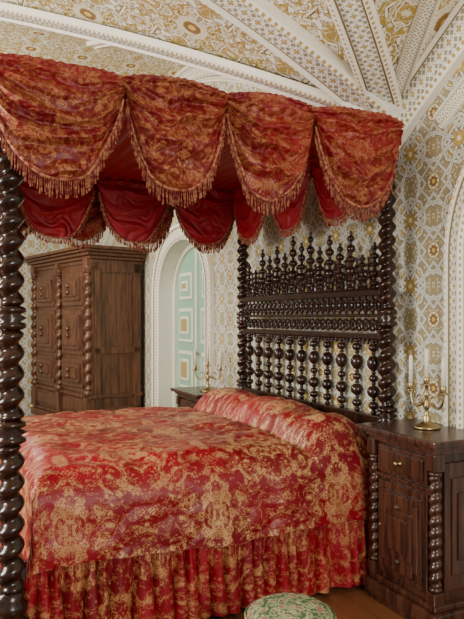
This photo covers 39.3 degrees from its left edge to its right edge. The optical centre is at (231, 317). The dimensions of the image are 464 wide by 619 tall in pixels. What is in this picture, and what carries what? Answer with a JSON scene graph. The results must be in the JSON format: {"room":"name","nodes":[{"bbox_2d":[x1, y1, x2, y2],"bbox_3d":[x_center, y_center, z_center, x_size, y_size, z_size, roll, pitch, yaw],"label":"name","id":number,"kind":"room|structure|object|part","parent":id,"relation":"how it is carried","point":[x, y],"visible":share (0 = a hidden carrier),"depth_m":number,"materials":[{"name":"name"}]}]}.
{"room":"historic interior","nodes":[
{"label":"historic interior","id":0,"kind":"room"},
{"bbox_2d":[0,228,75,416],"bbox_3d":[-4.638,-0.375,8.882,5.800,3.650,0.001,0,0,-25],"label":"wall","id":1,"kind":"structure","parent":0,"point":[32,245],"depth_m":9.64,"materials":[{"name":"paint"}]},
{"bbox_2d":[71,238,100,244],"bbox_3d":[-4.610,-1.564,8.858,5.850,1.212,0.068,0,0,-25],"label":"trim","id":2,"kind":"structure","parent":1,"relation":"attached to","point":[99,243],"depth_m":9.97,"materials":[{"name":"paint"}]},
{"bbox_2d":[0,415,405,618],"bbox_3d":[-2.021,1.450,3.979,6.400,0.001,11.700,0,0,-25],"label":"floor","id":3,"kind":"structure","parent":0,"point":[354,602],"depth_m":3.28,"materials":[{"name":"brown wood"}]},
{"bbox_2d":[24,244,146,415],"bbox_3d":[-2.015,0.300,8.570,0.840,2.300,2.190,0,0,-37],"label":"wardrobe","id":4,"kind":"object","parent":3,"relation":"on","point":[86,306],"visible":0.94,"depth_m":7.96,"materials":[{"name":"brown wood"}]},
{"bbox_2d":[170,386,215,408],"bbox_3d":[-0.256,1.050,5.850,0.400,0.800,0.660,0,0,-25],"label":"nightstand","id":5,"kind":"object","parent":3,"relation":"on","point":[186,396],"visible":0.09,"depth_m":5.83,"materials":[{"name":"brown wood"}]},
{"bbox_2d":[193,345,222,391],"bbox_3d":[-0.214,0.440,5.759,0.285,0.421,0.136,0,0,13],"label":"candelabra","id":6,"kind":"object","parent":5,"relation":"on","point":[207,388],"visible":0.99,"depth_m":5.75,"materials":[{"name":"gold metal"}]},
{"bbox_2d":[0,53,403,618],"bbox_3d":[-0.495,0.178,3.968,2.293,2.543,2.220,0,0,-25],"label":"bed","id":7,"kind":"object","parent":3,"relation":"on","point":[242,496],"visible":0.99,"depth_m":3.21,"materials":[{"name":"red fabric"}]},
{"bbox_3d":[-0.412,1.130,4.012,1.945,0.160,1.770,0,0,-25],"label":"bed frame","id":8,"kind":"part","parent":7,"relation":"part of","materials":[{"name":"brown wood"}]},
{"bbox_3d":[-0.932,0.200,2.732,0.177,2.500,0.177,0,0,-25],"label":"post","id":9,"kind":"part","parent":7,"relation":"part of","materials":[{"name":"brown wood"}]},
{"bbox_2d":[0,387,370,579],"bbox_3d":[-0.436,0.812,3.991,1.837,0.592,1.932,0,0,-25],"label":"bedspread","id":10,"kind":"object","parent":7,"relation":"on","point":[101,490],"depth_m":3.24,"materials":[{"name":"red fabric"}]},
{"bbox_3d":[0.090,0.200,5.250,0.150,2.500,0.150,0,0,-25],"label":"post","id":11,"kind":"part","parent":7,"relation":"part of","materials":[{"name":"brown wood"}]},
{"bbox_3d":[0.474,0.039,4.425,0.073,1.222,1.774,0,0,-25],"label":"headboard","id":12,"kind":"part","parent":7,"relation":"part of","materials":[{"name":"brown wood"}]},
{"bbox_3d":[0.859,0.200,3.600,0.150,2.500,0.150,0,0,-25],"label":"post","id":13,"kind":"part","parent":7,"relation":"part of","materials":[{"name":"brown wood"}]},
{"bbox_2d":[244,593,336,618],"bbox_3d":[0.213,1.248,2.383,0.338,0.404,0.338,0,0,-25],"label":"footstool","id":14,"kind":"object","parent":3,"relation":"on","point":[278,605],"visible":1,"depth_m":2.36,"materials":[{"name":"fabric"}]},
{"bbox_2d":[356,419,463,618],"bbox_3d":[0.958,1.002,3.246,0.400,0.895,0.595,0,0,-25],"label":"nightstand","id":15,"kind":"object","parent":3,"relation":"on","point":[415,564],"visible":0.99,"depth_m":3.08,"materials":[{"name":"brown wood"}]},
{"bbox_2d":[406,347,448,429],"bbox_3d":[0.980,0.350,3.270,0.132,0.410,0.278,0,0,-28],"label":"candelabra","id":16,"kind":"object","parent":15,"relation":"on","point":[426,424],"visible":1,"depth_m":3.26,"materials":[{"name":"gold metal"}]},
{"bbox_2d":[0,0,457,238],"bbox_3d":[-2.229,-1.895,3.716,5.800,1.450,11.400,0,0,-25],"label":"ceiling","id":17,"kind":"structure","parent":0,"point":[191,24],"depth_m":3.88,"materials":[{"name":"beige paint"}]},
{"bbox_2d":[0,2,364,109],"bbox_3d":[-0.774,-1.652,4.100,3.412,1.036,0.405,0,0,6],"label":"ceiling beam","id":18,"kind":"structure","parent":17,"relation":"attached to","point":[12,13],"depth_m":4.09,"materials":[{"name":"paint"}]},
{"bbox_2d":[199,0,396,117],"bbox_3d":[-1.692,-1.643,2.599,5.730,1.053,0.260,0,0,-25],"label":"ceiling beam","id":19,"kind":"structure","parent":17,"relation":"attached to","point":[261,20],"depth_m":3.51,"materials":[{"name":"paint"}]},
{"bbox_2d":[325,0,401,110],"bbox_3d":[0.049,-1.652,2.336,0.405,1.036,3.412,0,0,34],"label":"trim","id":20,"kind":"structure","parent":17,"relation":"attached to","point":[357,23],"depth_m":3.31,"materials":[{"name":"paint"}]},
{"bbox_2d":[107,61,463,437],"bbox_3d":[0.399,-0.600,4.942,0.001,4.100,11.400,0,0,-25],"label":"wall","id":21,"kind":"structure","parent":0,"point":[430,163],"depth_m":3.77,"materials":[{"name":"paint"}]},
{"bbox_2d":[87,41,110,48],"bbox_3d":[-0.207,-1.860,4.949,0.100,1.423,3.185,0,0,-44],"label":"trim","id":22,"kind":"structure","parent":21,"relation":"attached to","point":[94,44],"depth_m":6.01,"materials":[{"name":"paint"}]},
{"bbox_2d":[108,234,114,245],"bbox_3d":[-0.551,-1.622,6.943,0.030,1.256,6.124,0,0,-25],"label":"trim","id":23,"kind":"structure","parent":21,"relation":"attached to","point":[112,238],"depth_m":9.54,"materials":[{"name":"paint"}]},
{"bbox_2d":[151,224,214,406],"bbox_3d":[-0.476,0.225,6.983,0.240,2.450,1.780,0,0,-25],"label":"trim","id":24,"kind":"structure","parent":21,"relation":"attached to","point":[161,294],"depth_m":7.60,"materials":[{"name":"white paint"}]},
{"bbox_2d":[173,244,203,406],"bbox_3d":[-0.400,0.310,7.019,0.073,2.280,1.440,0,0,-25],"label":"door","id":25,"kind":"structure","parent":21,"relation":"in","point":[188,284],"depth_m":7.25,"materials":[{"name":"green wood"}]},
{"bbox_2d":[99,66,316,245],"bbox_3d":[-0.568,-1.793,6.935,0.068,1.654,7.007,0,0,-25],"label":"trim","id":26,"kind":"structure","parent":21,"relation":"attached to","point":[188,72],"depth_m":6.40,"materials":[{"name":"paint"}]},
{"bbox_2d":[365,103,400,115],"bbox_3d":[0.923,-1.060,3.818,0.340,0.340,0.340,0,0,-25],"label":"trim","id":27,"kind":"structure","parent":21,"relation":"attached to","point":[392,107],"depth_m":3.65,"materials":[{"name":"white paint"}]},
{"bbox_2d":[395,0,440,95],"bbox_3d":[1.063,-1.860,2.225,0.100,1.423,3.185,0,0,-6],"label":"trim","id":28,"kind":"structure","parent":21,"relation":"attached to","point":[426,10],"depth_m":3.36,"materials":[{"name":"paint"}]},
{"bbox_2d":[397,0,463,148],"bbox_3d":[1.831,-1.793,1.790,0.068,1.654,4.542,0,0,-25],"label":"trim","id":29,"kind":"structure","parent":21,"relation":"attached to","point":[443,55],"depth_m":3.41,"materials":[{"name":"paint"}]},
{"bbox_2d":[433,76,463,128],"bbox_3d":[1.938,-1.622,1.606,0.030,1.256,4.081,0,0,-25],"label":"trim","id":30,"kind":"structure","parent":21,"relation":"attached to","point":[454,100],"depth_m":3.33,"materials":[{"name":"paint"}]},
{"bbox_2d":[444,165,463,428],"bbox_3d":[1.592,0.165,2.585,0.270,2.570,1.800,0,0,-25],"label":"trim","id":31,"kind":"structure","parent":21,"relation":"attached to","point":[454,232],"depth_m":3.30,"materials":[{"name":"white paint"}]}
]}

